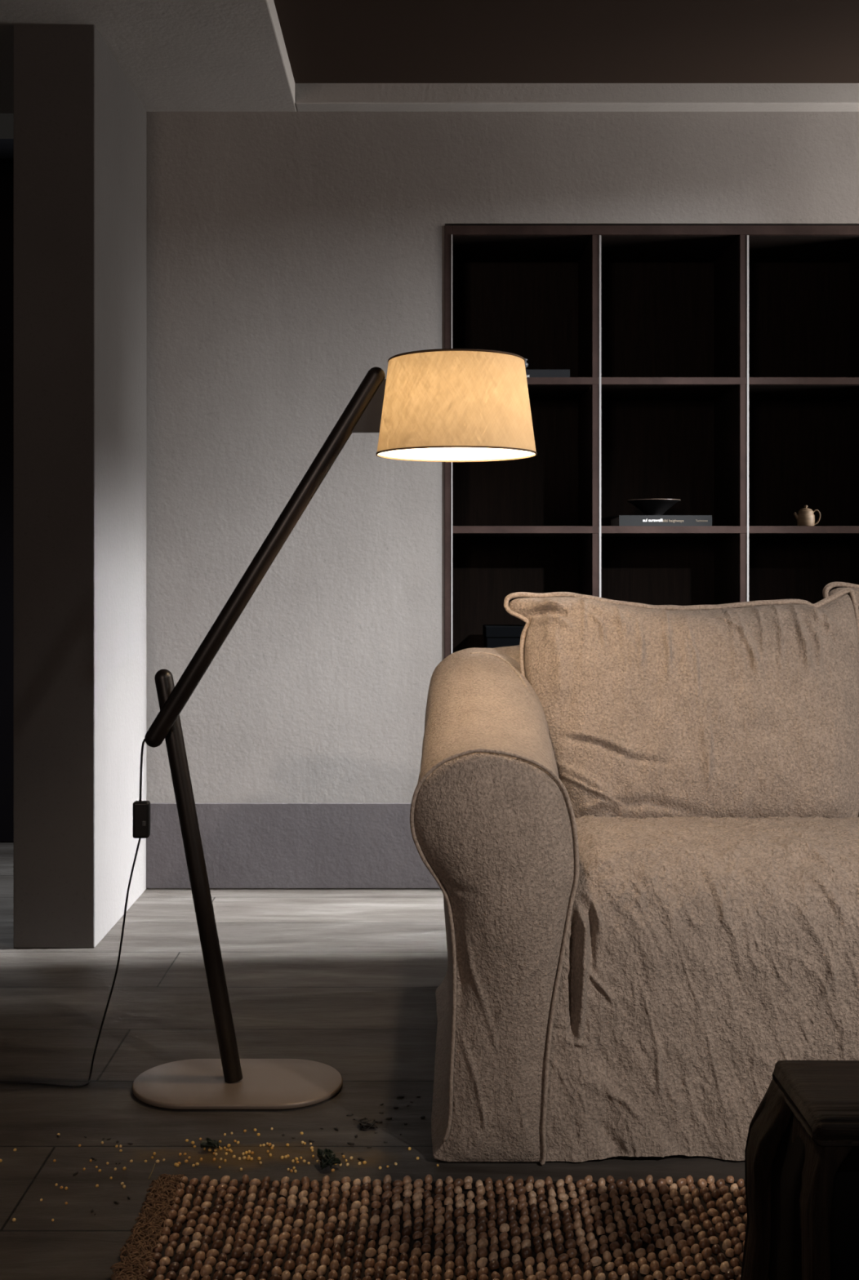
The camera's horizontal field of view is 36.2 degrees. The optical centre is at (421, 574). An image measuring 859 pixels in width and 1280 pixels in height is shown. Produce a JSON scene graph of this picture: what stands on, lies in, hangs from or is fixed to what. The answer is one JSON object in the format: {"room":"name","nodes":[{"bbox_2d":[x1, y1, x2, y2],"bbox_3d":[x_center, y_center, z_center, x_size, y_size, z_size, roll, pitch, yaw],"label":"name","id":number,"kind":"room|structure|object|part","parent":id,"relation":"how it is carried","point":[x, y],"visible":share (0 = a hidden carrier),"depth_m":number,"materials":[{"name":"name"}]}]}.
{"room":"living room","nodes":[
{"label":"living room","id":0,"kind":"room"},
{"bbox_2d":[0,138,13,218],"bbox_3d":[-2.531,-0.311,4.870,2.938,2.562,0.160,0,0,0],"label":"wall","id":1,"kind":"structure","parent":0,"point":[6,145],"depth_m":4.79,"materials":[{"name":"black"}]},
{"bbox_2d":[0,218,13,841],"bbox_3d":[-1.625,-0.162,4.771,0.650,2.257,0.033,0,0,0],"label":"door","id":2,"kind":"structure","parent":1,"relation":"in","point":[6,225],"depth_m":4.75,"materials":[{"name":"black"}]},
{"bbox_2d":[13,24,146,947],"bbox_3d":[-0.956,-0.240,3.830,0.212,2.420,0.840,0,0,0],"label":"wall","id":3,"kind":"structure","parent":0,"point":[80,124],"depth_m":3.41,"materials":[{"name":"paint"}]},
{"bbox_2d":[0,0,297,113],"bbox_3d":[-2.192,-1.511,0.835,3.615,0.162,6.470,0,0,0],"label":"ceiling","id":4,"kind":"structure","parent":3,"relation":"attached to","point":[175,55],"depth_m":3.56,"materials":[{"name":"paint"}]},
{"bbox_2d":[0,841,745,1279],"bbox_3d":[-0.725,1.020,1.350,6.550,0.100,7.700,0,0,0],"label":"floor","id":5,"kind":"structure","parent":0,"point":[346,980],"depth_m":2.66,"materials":[{"name":"wood"}]},
{"bbox_2d":[200,1138,219,1150],"bbox_3d":[-0.356,0.961,2.218,0.032,0.016,0.030,0,0,0],"label":"dried leaf","id":6,"kind":"object","parent":5,"relation":"on","point":[213,1144],"visible":1,"depth_m":2.21,"materials":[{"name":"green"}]},
{"bbox_2d":[0,348,537,1110],"bbox_3d":[-0.326,0.284,2.507,1.089,1.372,0.300,0,0,8],"label":"floor lamp","id":7,"kind":"object","parent":5,"relation":"on","point":[439,405],"visible":1,"depth_m":2.44,"materials":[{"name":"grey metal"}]},
{"bbox_3d":[-0.696,0.729,2.505,0.358,0.482,0.060,0,0,9],"label":"cord","id":8,"kind":"part","parent":7,"relation":"part of","materials":[{"name":"black plastic"}]},
{"bbox_2d":[133,800,150,838],"bbox_3d":[-0.523,0.456,2.449,0.030,0.068,0.024,0,0,0],"label":"switch","id":9,"kind":"object","parent":7,"relation":"attached to","point":[141,809],"depth_m":2.44,"materials":[{"name":"black plastic"}]},
{"bbox_3d":[-0.519,0.363,2.450,0.017,0.121,0.004,0,0,0],"label":"cord","id":10,"kind":"part","parent":7,"relation":"part of","materials":[{"name":"black plastic"}]},
{"bbox_3d":[-0.293,-0.033,2.450,0.449,0.710,0.034,0,0,0],"label":"arm","id":11,"kind":"part","parent":7,"relation":"part of","materials":[{"name":"black wood"}]},
{"bbox_3d":[0.064,-0.311,2.450,0.298,0.173,0.298,0,0,0],"label":"lamp shade","id":12,"kind":"part","parent":7,"relation":"part of","materials":[{"name":"fabric"}]},
{"bbox_2d":[316,1147,340,1169],"bbox_3d":[-0.153,0.956,2.149,0.034,0.022,0.042,0,0,-23],"label":"dried leaf","id":13,"kind":"object","parent":5,"relation":"on","point":[326,1157],"visible":1,"depth_m":2.14,"materials":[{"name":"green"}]},
{"bbox_2d":[357,1118,377,1129],"bbox_3d":[-0.097,0.964,2.308,0.033,0.012,0.041,0,0,-9],"label":"dried leaf","id":14,"kind":"object","parent":5,"relation":"on","point":[365,1124],"visible":1,"depth_m":2.30,"materials":[{"name":"black plant"}]},
{"bbox_2d":[110,1173,747,1279],"bbox_3d":[0.410,0.960,1.693,1.685,0.019,0.814,0,0,0],"label":"rug","id":15,"kind":"object","parent":5,"relation":"on","point":[586,1228],"visible":0.93,"depth_m":1.92,"materials":[{"name":"brown carpet"}]},
{"bbox_2d":[740,1060,858,1279],"bbox_3d":[0.734,0.801,1.663,0.617,0.309,0.207,0,0,0],"label":"side table","id":16,"kind":"object","parent":15,"relation":"on","point":[802,1149],"visible":1,"depth_m":1.63,"materials":[{"name":"brown wood"}]},
{"bbox_3d":[0.472,0.812,1.727,0.093,0.284,0.080,0,0,0],"label":"leg","id":17,"kind":"part","parent":16,"relation":"part of","materials":[{"name":"brown wood"}]},
{"bbox_3d":[0.493,0.812,1.627,0.063,0.284,0.131,0,0,0],"label":"leg","id":18,"kind":"part","parent":16,"relation":"part of","materials":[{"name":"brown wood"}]},
{"bbox_2d":[409,644,858,1165],"bbox_3d":[0.955,0.560,2.609,1.950,0.817,1.011,0,0,0],"label":"sofa","id":19,"kind":"object","parent":5,"relation":"on","point":[614,986],"visible":0.84,"depth_m":2.19,"materials":[{"name":"beige fabric"}]},
{"bbox_3d":[0.129,0.566,2.604,0.287,0.800,1.001,0,0,0],"label":"arm","id":20,"kind":"part","parent":19,"relation":"part of","materials":[{"name":"beige fabric"}]},
{"bbox_3d":[0.930,0.559,3.007,1.740,0.814,0.215,0,0,0],"label":"backrest","id":21,"kind":"part","parent":19,"relation":"part of","materials":[{"name":"beige fabric"}]},
{"bbox_2d":[503,587,858,818],"bbox_3d":[0.574,0.282,2.804,0.785,0.508,0.266,0,0,0],"label":"cushion","id":22,"kind":"object","parent":19,"relation":"on","point":[751,710],"visible":0.8,"depth_m":2.74,"materials":[{"name":"beige fabric"}]},
{"bbox_3d":[0.955,0.714,2.565,1.560,0.505,0.818,0,0,0],"label":"seat","id":23,"kind":"part","parent":19,"relation":"part of","materials":[{"name":"beige fabric"}]},
{"bbox_2d":[822,582,858,608],"bbox_3d":[1.300,0.279,2.842,0.794,0.528,0.281,0,0,0],"label":"cushion","id":24,"kind":"object","parent":19,"relation":"on","point":[828,587],"visible":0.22,"depth_m":2.96,"materials":[{"name":"beige fabric"}]},
{"bbox_2d":[444,225,858,658],"bbox_3d":[0.992,-0.054,4.227,1.845,2.047,0.366,0,0,0],"label":"bookcase","id":25,"kind":"object","parent":5,"relation":"on","point":[713,369],"visible":0.56,"depth_m":4.40,"materials":[{"name":"brown wood"}]},
{"bbox_3d":[0.082,-0.054,4.228,0.024,2.047,0.364,0,0,0],"label":"panel","id":26,"kind":"part","parent":25,"relation":"part of","materials":[{"name":"brown wood"}]},
{"bbox_2d":[483,624,524,648],"bbox_3d":[0.262,0.235,4.210,0.126,0.145,0.166,0,0,0],"label":"storage box","id":27,"kind":"object","parent":25,"relation":"in","point":[495,635],"visible":0.52,"depth_m":4.13,"materials":[{"name":"black"}]},
{"bbox_3d":[0.262,0.180,4.210,0.126,0.034,0.166,0,0,0],"label":"lid","id":28,"kind":"part","parent":27,"relation":"part of","materials":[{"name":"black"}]},
{"bbox_2d":[525,369,569,377],"bbox_3d":[0.327,-0.625,4.179,0.266,0.028,0.201,0,0,0],"label":"book","id":29,"kind":"object","parent":25,"relation":"in","point":[529,373],"visible":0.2,"depth_m":4.08,"materials":[{"name":"black paper"}]},
{"bbox_2d":[524,358,528,369],"bbox_3d":[0.325,-0.662,4.150,0.032,0.045,0.032,0,0,0],"label":"ornament","id":30,"kind":"object","parent":29,"relation":"on","point":[526,360],"visible":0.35,"depth_m":4.14,"materials":[{"name":"black"}]},
{"bbox_3d":[0.992,-1.064,4.228,1.796,0.029,0.364,0,0,0],"label":"panel","id":31,"kind":"part","parent":25,"relation":"part of","materials":[{"name":"brown wood"}]},
{"bbox_3d":[0.992,-0.139,4.228,1.796,0.022,0.365,0,0,0],"label":"shelf","id":32,"kind":"part","parent":25,"relation":"part of","materials":[{"name":"brown wood"}]},
{"bbox_2d":[608,515,711,525],"bbox_3d":[0.757,-0.169,4.184,0.290,0.034,0.211,0,0,0],"label":"book","id":33,"kind":"object","parent":25,"relation":"in","point":[620,520],"visible":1,"depth_m":4.08,"materials":[{"name":"black paper"}]},
{"bbox_2d":[626,498,681,515],"bbox_3d":[0.738,-0.212,4.180,0.173,0.051,0.173,0,0,0],"label":"bowl","id":34,"kind":"object","parent":33,"relation":"on","point":[647,506],"visible":0.84,"depth_m":4.13,"materials":[{"name":"black ceramic"}]},
{"bbox_3d":[0.992,-0.598,4.228,1.796,0.022,0.365,0,0,0],"label":"shelf","id":35,"kind":"part","parent":25,"relation":"part of","materials":[{"name":"brown wood"}]},
{"bbox_2d":[793,505,820,525],"bbox_3d":[1.203,-0.185,4.103,0.073,0.067,0.054,0,0,33],"label":"teapot","id":36,"kind":"object","parent":25,"relation":"in","point":[805,517],"visible":0.93,"depth_m":4.09,"materials":[{"name":"beige ceramic"}]},
{"bbox_3d":[1.174,-0.183,4.105,0.025,0.027,0.017,0,0,0],"label":"spout","id":37,"kind":"part","parent":36,"relation":"part of","materials":[{"name":"beige ceramic"}]},
{"bbox_3d":[1.200,-0.210,4.105,0.037,0.016,0.037,0,0,0],"label":"lid","id":38,"kind":"part","parent":36,"relation":"part of","materials":[{"name":"beige ceramic"}]},
{"bbox_3d":[1.233,-0.180,4.105,0.027,0.050,0.005,0,0,0],"label":"handle","id":39,"kind":"part","parent":36,"relation":"part of","materials":[{"name":"beige ceramic"}]},
{"bbox_2d":[146,111,858,888],"bbox_3d":[0.694,-0.311,4.300,3.512,2.562,0.500,0,0,0],"label":"wall","id":40,"kind":"structure","parent":0,"point":[291,255],"depth_m":4.05,"materials":[{"name":"paint"}]},
{"bbox_2d":[146,803,439,888],"bbox_3d":[-0.391,0.835,4.057,0.918,0.262,0.026,0,0,0],"label":"baseboard","id":41,"kind":"structure","parent":40,"relation":"attached to","point":[245,845],"depth_m":4.04,"materials":[{"name":"paint"}]},
{"bbox_2d":[294,83,858,111],"bbox_3d":[0.982,-1.501,4.026,2.736,0.142,0.088,0,0,0],"label":"trim","id":42,"kind":"structure","parent":40,"relation":"attached to","point":[308,97],"depth_m":3.98,"materials":[{"name":"paint"}]},
{"bbox_2d":[273,0,858,83],"bbox_3d":[1.000,-1.542,0.825,2.900,0.100,6.450,0,0,0],"label":"ceiling","id":43,"kind":"structure","parent":0,"point":[326,41],"depth_m":3.67,"materials":[{"name":"brown paint"}]}
]}

